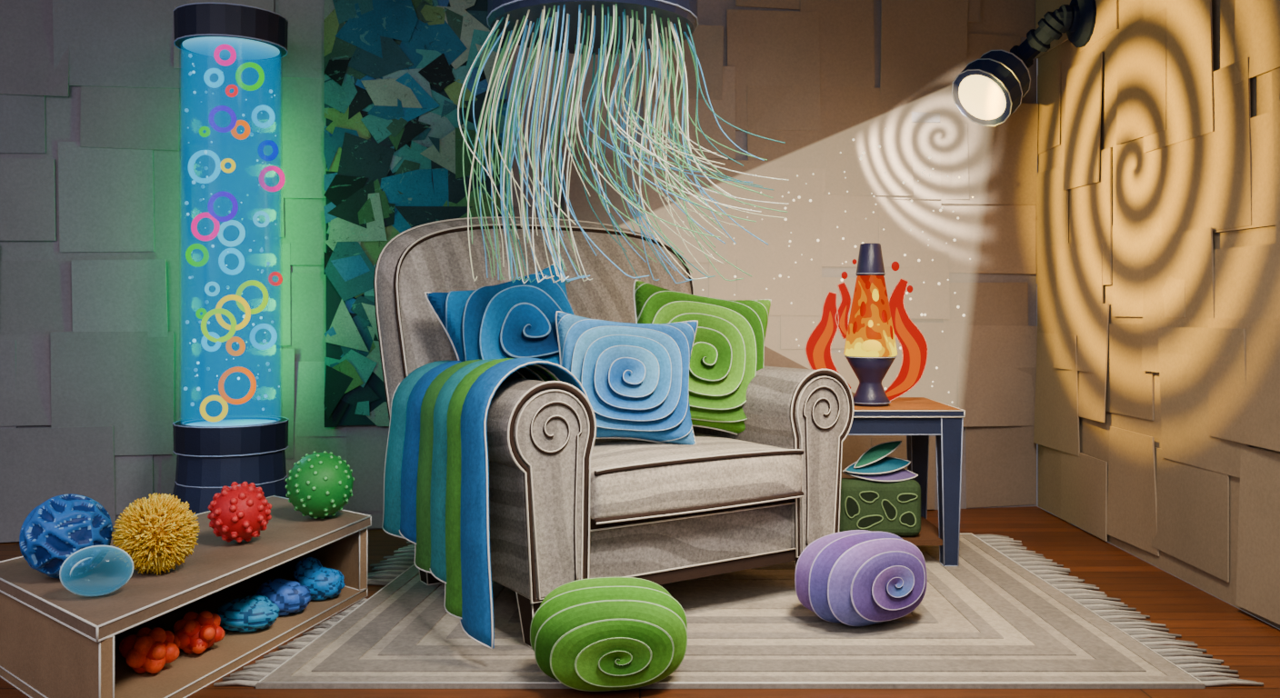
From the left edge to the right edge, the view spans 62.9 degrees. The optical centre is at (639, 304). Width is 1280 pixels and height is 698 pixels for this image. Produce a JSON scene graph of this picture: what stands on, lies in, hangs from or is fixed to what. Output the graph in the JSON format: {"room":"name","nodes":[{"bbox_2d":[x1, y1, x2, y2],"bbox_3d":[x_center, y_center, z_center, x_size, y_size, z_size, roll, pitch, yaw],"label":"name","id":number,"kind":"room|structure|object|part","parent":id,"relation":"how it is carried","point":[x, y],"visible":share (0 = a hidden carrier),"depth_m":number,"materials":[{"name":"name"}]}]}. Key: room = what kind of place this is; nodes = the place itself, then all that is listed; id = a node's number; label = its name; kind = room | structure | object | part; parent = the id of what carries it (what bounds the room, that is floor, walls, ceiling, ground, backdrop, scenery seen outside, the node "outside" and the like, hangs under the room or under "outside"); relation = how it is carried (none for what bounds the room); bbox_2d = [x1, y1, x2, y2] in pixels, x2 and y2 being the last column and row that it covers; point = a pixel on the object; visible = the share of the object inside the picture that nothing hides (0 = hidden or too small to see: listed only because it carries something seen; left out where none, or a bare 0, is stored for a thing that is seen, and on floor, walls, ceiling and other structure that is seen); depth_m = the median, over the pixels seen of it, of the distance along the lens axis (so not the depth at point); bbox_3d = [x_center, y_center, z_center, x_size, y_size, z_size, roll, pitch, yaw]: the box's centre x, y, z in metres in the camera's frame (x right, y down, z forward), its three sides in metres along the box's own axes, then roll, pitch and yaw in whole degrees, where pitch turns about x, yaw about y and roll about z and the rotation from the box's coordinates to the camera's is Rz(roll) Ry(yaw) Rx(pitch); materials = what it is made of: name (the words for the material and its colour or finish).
{"room":"sensory room","nodes":[
{"label":"sensory room","id":0,"kind":"room"},
{"bbox_2d":[0,0,1038,542],"bbox_3d":[-0.999,-0.375,4.718,6.000,2.750,0.159,0,0,-10],"label":"wall","id":1,"kind":"structure","parent":0,"point":[97,295],"depth_m":4.60,"materials":[{"name":"paint"}]},
{"bbox_2d":[323,0,507,427],"bbox_3d":[-0.986,-0.467,4.626,0.792,2.006,0.035,0,0,-10],"label":"collage","id":2,"kind":"object","parent":1,"relation":"attached to","point":[395,72],"visible":0.59,"depth_m":4.59},
{"bbox_2d":[0,506,1279,697],"bbox_3d":[-0.990,1.050,2.340,5.919,0.100,5.680,0,0,0],"label":"floor","id":3,"kind":"structure","parent":0,"point":[1246,644],"depth_m":3.11,"materials":[{"name":"brown wood"}]},
{"bbox_2d":[0,495,371,697],"bbox_3d":[-1.307,0.864,3.164,0.769,0.277,1.437,0,0,22],"label":"shelf","id":4,"kind":"object","parent":3,"relation":"on","point":[55,642],"visible":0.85,"depth_m":2.79,"materials":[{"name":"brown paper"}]},
{"bbox_3d":[-1.512,0.867,2.647,0.796,0.219,0.035,0,0,42],"label":"panel","id":5,"kind":"part","parent":4,"relation":"part of","materials":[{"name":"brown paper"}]},
{"bbox_2d":[19,493,113,578],"bbox_3d":[-1.527,0.617,2.787,0.220,0.219,0.220,0,0,0],"label":"ball","id":6,"kind":"object","parent":4,"relation":"on","point":[62,525],"visible":0.96,"depth_m":2.72,"materials":[{"name":"rubber"}]},
{"bbox_2d":[59,545,133,597],"bbox_3d":[-1.352,0.663,2.604,0.165,0.128,0.110,0,0,-27],"label":"ball","id":7,"kind":"object","parent":4,"relation":"on","point":[125,554],"visible":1,"depth_m":2.58,"materials":[{"name":"blue"}]},
{"bbox_2d":[119,627,179,673],"bbox_3d":[-1.301,0.916,2.773,0.143,0.117,0.133,0,0,45],"label":"toy","id":8,"kind":"object","parent":4,"relation":"on","point":[148,651],"visible":1,"depth_m":2.73,"materials":[{"name":"plastic"}]},
{"bbox_2d":[111,492,199,574],"bbox_3d":[-1.312,0.622,2.838,0.214,0.218,0.218,0,0,31],"label":"ball","id":9,"kind":"object","parent":4,"relation":"on","point":[158,532],"visible":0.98,"depth_m":2.78,"materials":[{"name":"rubber"}]},
{"bbox_2d":[172,610,224,653],"bbox_3d":[-1.238,0.916,2.926,0.134,0.116,0.132,0,0,0],"label":"toy","id":10,"kind":"object","parent":4,"relation":"on","point":[195,633],"visible":1,"depth_m":2.88,"materials":[{"name":"plastic"}]},
{"bbox_2d":[207,481,271,542],"bbox_3d":[-1.217,0.633,3.183,0.186,0.186,0.184,0,0,0],"label":"ball","id":11,"kind":"object","parent":4,"relation":"on","point":[239,513],"visible":1,"depth_m":3.13,"materials":[{"name":"rubber"}]},
{"bbox_2d":[217,594,279,632],"bbox_3d":[-1.175,0.924,3.130,0.186,0.106,0.147,0,0,0],"label":"toy","id":12,"kind":"object","parent":4,"relation":"on","point":[252,613],"visible":0.98,"depth_m":3.08,"materials":[{"name":"rubber"}]},
{"bbox_2d":[255,578,311,615],"bbox_3d":[-1.125,0.920,3.289,0.178,0.112,0.136,0,0,0],"label":"toy","id":13,"kind":"object","parent":4,"relation":"on","point":[290,596],"visible":0.77,"depth_m":3.25,"materials":[{"name":"rubber"}]},
{"bbox_2d":[293,557,345,600],"bbox_3d":[-1.060,0.905,3.455,0.169,0.141,0.126,0,0,0],"label":"toy","id":14,"kind":"object","parent":4,"relation":"on","point":[324,583],"visible":0.91,"depth_m":3.42,"materials":[{"name":"rubber"}]},
{"bbox_2d":[285,450,354,519],"bbox_3d":[-1.085,0.612,3.547,0.226,0.227,0.227,0,0,0],"label":"ball","id":15,"kind":"object","parent":4,"relation":"on","point":[319,485],"visible":1,"depth_m":3.47,"materials":[{"name":"rubber"}]},
{"bbox_3d":[-1.172,0.867,3.758,0.591,0.219,0.035,0,0,39],"label":"panel","id":16,"kind":"part","parent":4,"relation":"part of","materials":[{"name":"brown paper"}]},
{"bbox_2d":[172,1,289,514],"bbox_3d":[-1.640,-0.076,4.200,0.529,2.158,0.521,0,0,0],"label":"tube","id":17,"kind":"object","parent":3,"relation":"on","point":[214,453],"visible":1,"depth_m":4.04,"materials":[{"name":"blue plastic"}]},
{"bbox_2d":[213,533,1263,689],"bbox_3d":[0.259,0.993,3.610,2.746,0.018,1.780,0,0,0],"label":"rug","id":18,"kind":"object","parent":3,"relation":"on","point":[1005,617],"visible":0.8,"depth_m":3.06,"materials":[{"name":"beige fabric"}]},
{"bbox_2d":[530,577,687,691],"bbox_3d":[-0.080,0.862,2.748,0.415,0.258,0.313,0,0,-12],"label":"pouf","id":19,"kind":"object","parent":18,"relation":"on","point":[601,634],"visible":1,"depth_m":2.63,"materials":[{"name":"fabric"}]},
{"bbox_2d":[373,216,853,648],"bbox_3d":[-0.117,0.323,3.720,1.374,1.334,1.197,0,0,-33],"label":"armchair","id":20,"kind":"object","parent":18,"relation":"on","point":[567,505],"visible":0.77,"depth_m":3.38,"materials":[{"name":"beige fabric"}]},
{"bbox_3d":[-0.738,0.913,3.725,0.105,0.155,0.105,0,0,-33],"label":"leg","id":21,"kind":"part","parent":20,"relation":"part of","materials":[{"name":"brown wood"}]},
{"bbox_2d":[381,357,588,649],"bbox_3d":[-0.501,0.545,3.344,0.440,0.772,0.990,0,0,-33],"label":"throw blanket","id":22,"kind":"object","parent":20,"relation":"on","point":[436,475],"visible":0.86,"depth_m":3.14,"materials":[{"name":"fabric"}]},
{"bbox_2d":[424,259,574,378],"bbox_3d":[-0.425,0.111,3.590,0.597,0.550,0.299,0,0,-25],"label":"throw pillow","id":23,"kind":"object","parent":20,"relation":"on","point":[510,319],"visible":0.56,"depth_m":3.51,"materials":[{"name":"fabric"}]},
{"bbox_3d":[-0.292,0.913,3.037,0.105,0.155,0.105,0,0,-33],"label":"leg","id":24,"kind":"part","parent":20,"relation":"part of","materials":[{"name":"brown wood"}]},
{"bbox_3d":[-0.509,0.534,3.391,0.276,0.618,0.930,0,0,-33],"label":"arm","id":25,"kind":"part","parent":20,"relation":"part of","materials":[{"name":"beige fabric"}]},
{"bbox_3d":[-0.345,0.240,4.071,1.362,1.154,0.360,0,0,-33],"label":"backrest","id":26,"kind":"part","parent":20,"relation":"part of","materials":[{"name":"beige fabric"}]},
{"bbox_3d":[-0.258,0.540,3.003,0.240,0.594,0.030,0,0,-33],"label":"arm panel","id":27,"kind":"part","parent":20,"relation":"part of","materials":[{"name":"beige fabric"}]},
{"bbox_3d":[-0.240,0.542,2.993,0.169,0.532,0.010,0,0,-33],"label":"scroll trim","id":28,"kind":"part","parent":20,"relation":"part of","materials":[{"name":"grey fabric"}]},
{"bbox_2d":[555,310,698,444],"bbox_3d":[-0.050,0.251,3.511,0.514,0.457,0.275,0,0,-8],"label":"throw pillow","id":29,"kind":"object","parent":20,"relation":"on","point":[634,377],"visible":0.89,"depth_m":3.43,"materials":[{"name":"fabric"}]},
{"bbox_3d":[-0.058,0.743,3.651,0.820,0.200,0.845,0,0,-33],"label":"seat","id":30,"kind":"part","parent":20,"relation":"part of","materials":[{"name":"beige fabric"}]},
{"bbox_3d":[0.174,0.649,3.294,0.820,0.035,0.037,0,0,-33],"label":"rail trim","id":31,"kind":"part","parent":20,"relation":"part of","materials":[{"name":"grey fabric"}]},
{"bbox_2d":[590,432,802,519],"bbox_3d":[-0.016,0.547,3.586,0.796,0.170,0.861,0,0,-33],"label":"seat cushion","id":32,"kind":"object","parent":20,"relation":"on","point":[630,479],"depth_m":3.25,"materials":[{"name":"beige fabric"}]},
{"bbox_2d":[633,280,771,434],"bbox_3d":[0.219,0.201,3.792,0.585,0.582,0.308,0,0,-10],"label":"throw pillow","id":33,"kind":"object","parent":20,"relation":"on","point":[727,351],"visible":0.67,"depth_m":3.72,"materials":[{"name":"fabric"}]},
{"bbox_3d":[0.169,0.837,3.302,0.830,0.046,0.058,0,0,-33],"label":"trim","id":34,"kind":"part","parent":20,"relation":"part of","materials":[{"name":"grey fabric"}]},
{"bbox_3d":[0.363,0.534,3.957,0.276,0.618,0.930,0,0,-33],"label":"arm","id":35,"kind":"part","parent":20,"relation":"part of","materials":[{"name":"beige fabric"}]},
{"bbox_3d":[0.617,0.542,3.549,0.169,0.532,0.010,0,0,-33],"label":"scroll trim","id":36,"kind":"part","parent":20,"relation":"part of","materials":[{"name":"grey fabric"}]},
{"bbox_3d":[0.615,0.540,3.570,0.240,0.594,0.030,0,0,-33],"label":"arm panel","id":37,"kind":"part","parent":20,"relation":"part of","materials":[{"name":"beige fabric"}]},
{"bbox_2d":[794,530,927,626],"bbox_3d":[0.688,0.852,3.271,0.419,0.278,0.327,0,0,-32],"label":"pouf","id":38,"kind":"object","parent":18,"relation":"on","point":[855,577],"visible":1,"depth_m":3.15,"materials":[{"name":"fabric"}]},
{"bbox_2d":[847,397,965,566],"bbox_3d":[0.945,0.693,4.200,0.555,0.594,0.546,0,0,0],"label":"side table","id":39,"kind":"object","parent":18,"relation":"on","point":[916,418],"visible":0.45,"depth_m":3.94,"materials":[{"name":"brown wood"}]},
{"bbox_2d":[804,259,928,400],"bbox_3d":[0.918,0.108,4.241,0.498,0.584,0.014,0,0,0],"label":"flames","id":40,"kind":"object","parent":39,"relation":"on","point":[914,345],"visible":0.87,"depth_m":4.24,"materials":[{"name":"red"}]},
{"bbox_2d":[843,243,897,406],"bbox_3d":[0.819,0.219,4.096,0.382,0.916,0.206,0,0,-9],"label":"lamp","id":41,"kind":"object","parent":39,"relation":"on","point":[870,347],"visible":0.97,"depth_m":4.05,"materials":[{"name":"black"}]},
{"bbox_2d":[839,478,920,536],"bbox_3d":[0.917,0.783,4.040,0.325,0.216,0.121,0,0,0],"label":"storage basket","id":42,"kind":"object","parent":39,"relation":"on","point":[895,507],"visible":0.94,"depth_m":3.98,"materials":[{"name":"green felt"},{"name":"light green felt"}]},
{"bbox_2d":[842,468,918,482],"bbox_3d":[0.930,0.650,4.043,0.293,0.059,0.113,0,0,-2],"label":"felt leaf","id":43,"kind":"object","parent":42,"relation":"on","point":[903,475],"visible":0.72,"depth_m":4.01,"materials":[{"name":"purple fabric"}]},
{"bbox_2d":[843,456,911,474],"bbox_3d":[0.920,0.623,4.042,0.272,0.058,0.104,0,0,-5],"label":"felt leaf","id":44,"kind":"object","parent":43,"relation":"on","point":[887,465],"visible":0.84,"depth_m":4.02,"materials":[{"name":"blue fabric"}]},
{"bbox_2d":[853,440,901,469],"bbox_3d":[0.921,0.581,4.036,0.201,0.103,0.072,0,0,-12],"label":"felt leaf","id":45,"kind":"object","parent":44,"relation":"on","point":[876,453],"visible":1,"depth_m":4.03,"materials":[{"name":"green fabric"}]},
{"bbox_3d":[1.175,0.705,4.425,0.085,0.571,0.085,0,0,0],"label":"leg","id":46,"kind":"part","parent":39,"relation":"part of","materials":[{"name":"blue wood"}]},
{"bbox_2d":[899,517,942,545],"bbox_3d":[0.945,0.903,4.200,0.490,0.020,0.480,0,0,0],"label":"shelf","id":47,"kind":"object","parent":39,"relation":"attached to","point":[929,535],"depth_m":4.02,"materials":[{"name":"brown wood"}]},
{"bbox_3d":[1.175,0.705,3.975,0.085,0.571,0.085,0,0,0],"label":"leg","id":48,"kind":"part","parent":39,"relation":"part of","materials":[{"name":"blue wood"}]},
{"bbox_2d":[1033,0,1279,629],"bbox_3d":[2.010,-0.375,2.380,0.160,2.750,5.600,0,0,0],"label":"wall","id":49,"kind":"structure","parent":0,"point":[1156,434],"depth_m":3.88,"materials":[{"name":"paint"}]},
{"bbox_2d":[951,0,1096,126],"bbox_3d":[1.700,-1.095,4.688,0.580,0.581,0.341,0,0,7],"label":"spotlight","id":50,"kind":"object","parent":49,"relation":"attached to","point":[991,87],"visible":1,"depth_m":4.62,"materials":[{"name":"black metal"}]},
{"bbox_3d":[1.787,-1.170,4.688,0.383,0.295,0.151,0,0,42],"label":"jointed arm","id":51,"kind":"part","parent":50,"relation":"part of"},
{"bbox_3d":[1.941,-1.260,4.610,0.052,0.250,0.250,0,0,0],"label":"wall plate","id":52,"kind":"part","parent":50,"relation":"part of","materials":[{"name":"black metal"}]},
{"bbox_3d":[0.637,-0.176,4.640,1.871,1.602,0.180,0,0,0],"label":"cone","id":53,"kind":"object","parent":50,"relation":"attached to","visible":0},
{"bbox_2d":[655,128,973,403],"bbox_3d":[0.692,-0.117,4.647,1.601,1.338,0.120,0,0,0],"label":"dust specks","id":54,"kind":"object","parent":53,"relation":"in","point":[853,139],"visible":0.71,"depth_m":4.65,"materials":[{"name":"beige"}]},
{"bbox_3d":[-0.990,-1.800,2.340,5.919,0.100,5.680,0,0,0],"label":"ceiling","id":55,"kind":"structure","parent":0,"visible":0},
{"bbox_2d":[457,0,788,283],"bbox_3d":[-0.051,-0.908,3.450,1.051,1.681,0.697,0,0,0],"label":"strands","id":56,"kind":"object","parent":55,"relation":"hanging from","point":[578,27],"visible":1,"depth_m":3.33,"materials":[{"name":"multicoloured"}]}
]}

